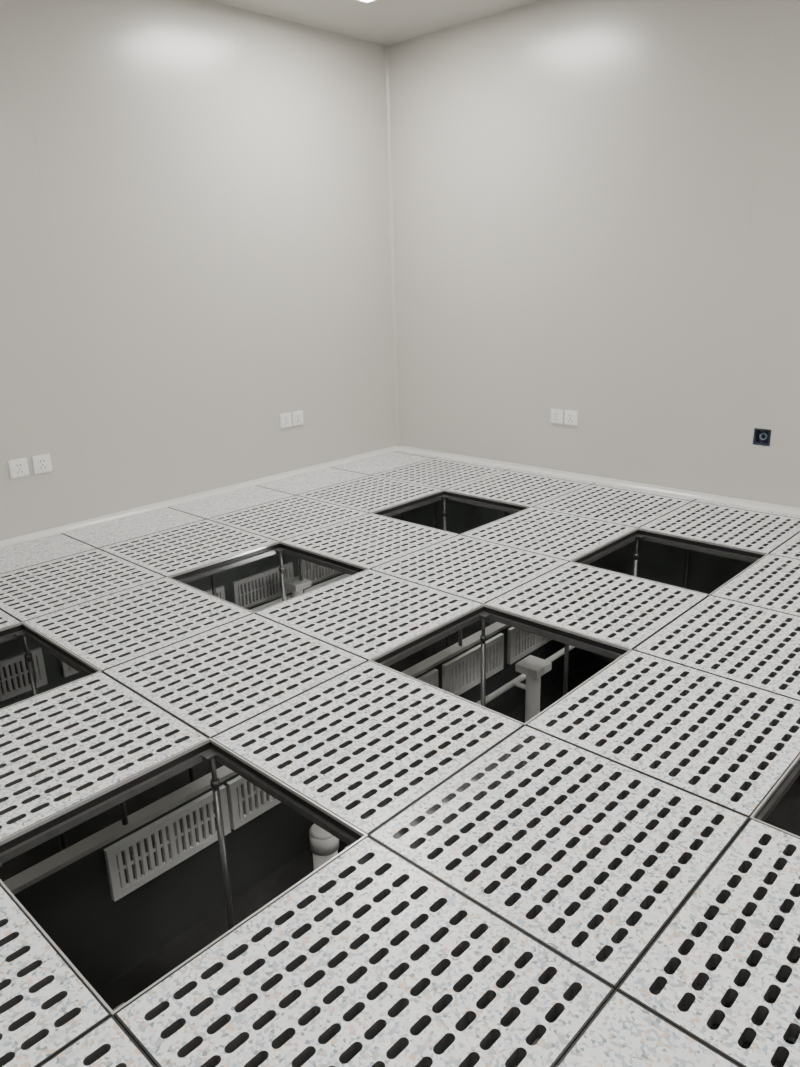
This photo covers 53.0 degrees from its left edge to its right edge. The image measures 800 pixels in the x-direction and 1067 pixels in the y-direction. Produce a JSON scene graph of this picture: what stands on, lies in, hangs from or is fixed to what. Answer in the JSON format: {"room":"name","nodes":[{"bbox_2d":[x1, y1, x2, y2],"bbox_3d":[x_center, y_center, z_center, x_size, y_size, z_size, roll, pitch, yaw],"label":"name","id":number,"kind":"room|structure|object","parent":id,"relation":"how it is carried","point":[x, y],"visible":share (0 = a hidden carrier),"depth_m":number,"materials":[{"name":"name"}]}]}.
{"room":"server room","nodes":[
{"label":"server room","id":0,"kind":"room"},
{"bbox_2d":[0,0,399,708],"bbox_3d":[-1.940,-0.625,3.653,0.100,3.650,5.480,14,24,41],"label":"wall","id":1,"kind":"structure","parent":0,"point":[195,227],"depth_m":4.22,"materials":[{"name":"grey paint"}]},
{"bbox_2d":[8,458,28,478],"bbox_3d":[-1.807,-0.310,3.805,0.012,0.086,0.086,14,24,41],"label":"wall socket","id":2,"kind":"object","parent":1,"relation":"attached to","point":[17,467],"visible":1,"depth_m":3.80,"materials":[{"name":"white plastic"}]},
{"bbox_2d":[0,647,47,701],"bbox_3d":[-1.964,0.726,3.915,0.020,0.200,0.460,14,24,41],"label":"air vent","id":3,"kind":"object","parent":1,"relation":"in","point":[14,674],"visible":0.89,"depth_m":3.98,"materials":[{"name":"white metal"}]},
{"bbox_2d":[32,454,51,473],"bbox_3d":[-1.731,-0.337,3.883,0.012,0.086,0.086,14,24,41],"label":"wall socket","id":4,"kind":"object","parent":1,"relation":"attached to","point":[41,463],"visible":1,"depth_m":3.88,"materials":[{"name":"white plastic"}]},
{"bbox_2d":[61,661,77,676],"bbox_3d":[-1.589,0.594,4.294,0.020,0.200,0.460,14,24,41],"label":"air vent","id":5,"kind":"object","parent":1,"relation":"in","point":[67,670],"visible":0.05,"depth_m":4.16,"materials":[{"name":"white metal"}]},
{"bbox_2d":[0,446,397,547],"bbox_3d":[-1.872,0.044,3.818,0.030,0.030,5.480,14,24,41],"label":"baseboard","id":6,"kind":"structure","parent":1,"relation":"attached to","point":[11,541],"depth_m":4.47,"materials":[{"name":"white"}]},
{"bbox_2d":[204,585,224,599],"bbox_3d":[-1.213,0.462,4.674,0.020,0.200,0.460,14,24,41],"label":"air vent","id":7,"kind":"object","parent":1,"relation":"in","point":[220,592],"visible":0.05,"depth_m":4.79,"materials":[{"name":"white metal"}]},
{"bbox_2d":[232,562,293,608],"bbox_3d":[-0.851,0.335,5.039,0.020,0.200,0.460,14,24,41],"label":"air vent","id":8,"kind":"object","parent":1,"relation":"in","point":[259,588],"visible":0.84,"depth_m":5.01,"materials":[{"name":"white metal"}]},
{"bbox_2d":[279,413,291,427],"bbox_3d":[-0.701,-0.693,4.925,0.012,0.086,0.086,14,24,41],"label":"wall socket","id":9,"kind":"object","parent":1,"relation":"attached to","point":[285,419],"visible":1,"depth_m":4.92,"materials":[{"name":"white plastic"}]},
{"bbox_2d":[291,411,303,425],"bbox_3d":[-0.636,-0.716,4.990,0.012,0.086,0.086,14,24,41],"label":"wall socket","id":10,"kind":"object","parent":1,"relation":"attached to","point":[297,417],"visible":1,"depth_m":4.98,"materials":[{"name":"white plastic"}]},
{"bbox_2d":[298,559,342,584],"bbox_3d":[-0.496,0.210,5.398,0.020,0.200,0.460,14,24,41],"label":"air vent","id":11,"kind":"object","parent":1,"relation":"in","point":[316,573],"visible":0.31,"depth_m":5.34,"materials":[{"name":"white metal"}]},
{"bbox_2d":[3,622,593,991],"bbox_3d":[-0.691,1.162,3.038,0.061,0.547,5.460,14,24,41],"label":"subfloor","id":12,"kind":"structure","parent":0,"point":[67,893],"depth_m":2.86,"materials":[{"name":"grey"}]},
{"bbox_2d":[103,785,230,901],"bbox_3d":[-0.804,1.079,2.824,0.020,0.200,0.470,14,24,41],"label":"air vent","id":13,"kind":"object","parent":12,"relation":"in","point":[133,861],"visible":0.91,"depth_m":2.80,"materials":[{"name":"white metal"}]},
{"bbox_2d":[226,775,280,829],"bbox_3d":[-0.473,0.963,3.159,0.020,0.200,0.470,14,24,41],"label":"air vent","id":14,"kind":"object","parent":12,"relation":"in","point":[246,801],"visible":0.28,"depth_m":3.04,"materials":[{"name":"white metal"}]},
{"bbox_2d":[417,669,438,687],"bbox_3d":[0.015,0.791,3.652,0.020,0.200,0.470,14,24,41],"label":"air vent","id":15,"kind":"object","parent":12,"relation":"in","point":[431,677],"visible":0.06,"depth_m":3.76,"materials":[{"name":"white metal"}]},
{"bbox_2d":[442,633,503,695],"bbox_3d":[0.371,0.667,4.011,0.020,0.200,0.470,14,24,41],"label":"air vent","id":16,"kind":"object","parent":12,"relation":"in","point":[461,673],"visible":0.9,"depth_m":3.98,"materials":[{"name":"white metal"}]},
{"bbox_2d":[507,627,551,664],"bbox_3d":[0.733,0.540,4.377,0.020,0.200,0.470,14,24,41],"label":"air vent","id":17,"kind":"object","parent":12,"relation":"in","point":[520,643],"visible":0.48,"depth_m":4.28,"materials":[{"name":"white metal"}]},
{"bbox_2d":[209,0,540,45],"bbox_3d":[-0.059,-1.916,1.344,5.400,0.100,5.680,14,24,41],"label":"ceiling","id":18,"kind":"structure","parent":0,"point":[382,22],"depth_m":4.34,"materials":[{"name":"grey paint"}]},
{"bbox_2d":[356,0,376,3],"bbox_3d":[-0.155,-2.617,3.746,0.600,0.012,0.600,14,24,41],"label":"ceiling light panel","id":19,"kind":"object","parent":18,"relation":"attached to","point":[364,1],"depth_m":4.11,"materials":[{"name":"white plastic"}]},
{"bbox_2d":[0,450,799,1066],"bbox_3d":[0.015,0.557,2.128,5.196,0.030,5.476,14,24,41],"label":"floor","id":20,"kind":"structure","parent":0,"point":[487,830],"depth_m":1.99,"materials":[{"name":"tile"}]},
{"bbox_2d":[0,620,799,1066],"bbox_3d":[0.048,1.657,2.478,5.400,0.100,5.680,14,24,41],"label":"floor slab","id":21,"kind":"structure","parent":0,"point":[785,816],"depth_m":3.32,"materials":[{"name":"metal"}]},
{"bbox_2d":[250,574,350,611],"bbox_3d":[-0.349,0.461,5.123,0.184,0.600,1.700,14,24,41],"label":"post","id":22,"kind":"object","parent":21,"relation":"on","point":[294,584],"visible":0.44,"depth_m":4.74,"materials":[{"name":"white plastic"}]},
{"bbox_2d":[309,824,338,870],"bbox_3d":[-0.233,1.232,2.639,0.094,0.628,0.094,14,24,41],"label":"post","id":23,"kind":"object","parent":21,"relation":"on","point":[324,846],"visible":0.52,"depth_m":2.52,"materials":[{"name":"white plastic"}]},
{"bbox_2d":[0,490,799,1045],"bbox_3d":[0.148,1.113,2.163,4.858,1.121,5.458,14,24,41],"label":"support frame","id":24,"kind":"object","parent":21,"relation":"on","point":[210,754],"visible":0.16,"depth_m":2.60,"materials":[{"name":"metal"}]},
{"bbox_2d":[476,645,574,722],"bbox_3d":[0.862,0.772,4.046,0.184,0.590,1.680,14,24,41],"label":"post","id":25,"kind":"object","parent":21,"relation":"on","point":[532,668],"visible":0.65,"depth_m":3.68,"materials":[{"name":"white plastic"}]},
{"bbox_2d":[389,0,799,662],"bbox_3d":[1.899,-0.798,3.836,5.400,3.650,0.100,14,24,41],"label":"wall","id":26,"kind":"structure","parent":0,"point":[596,203],"depth_m":4.31,"materials":[{"name":"grey paint"}]},
{"bbox_2d":[384,45,399,446],"bbox_3d":[-0.048,-1.811,5.324,0.020,2.510,0.020,14,24,41],"label":"trim","id":27,"kind":"structure","parent":26,"relation":"attached to","point":[386,48],"depth_m":5.29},
{"bbox_2d":[550,409,563,423],"bbox_3d":[0.930,-0.693,4.752,0.086,0.086,0.012,14,24,41],"label":"wall socket","id":28,"kind":"object","parent":26,"relation":"attached to","point":[557,415],"visible":1,"depth_m":4.74,"materials":[{"name":"white plastic"}]},
{"bbox_2d":[564,410,577,425],"bbox_3d":[0.999,-0.675,4.689,0.086,0.086,0.012,14,24,41],"label":"wall socket","id":29,"kind":"object","parent":26,"relation":"attached to","point":[571,417],"visible":1,"depth_m":4.68,"materials":[{"name":"white plastic"}]},
{"bbox_2d":[398,445,799,515],"bbox_3d":[1.874,-0.126,3.999,5.200,0.030,0.030,14,24,41],"label":"baseboard","id":30,"kind":"structure","parent":26,"relation":"attached to","point":[634,485],"depth_m":4.58,"materials":[{"name":"white"}]},
{"bbox_2d":[753,428,770,445],"bbox_3d":[1.809,-0.483,3.993,0.082,0.082,0.048,14,24,41],"label":"wall socket","id":31,"kind":"object","parent":26,"relation":"attached to","point":[761,436],"visible":0.98,"depth_m":4.00,"materials":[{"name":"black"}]}
]}

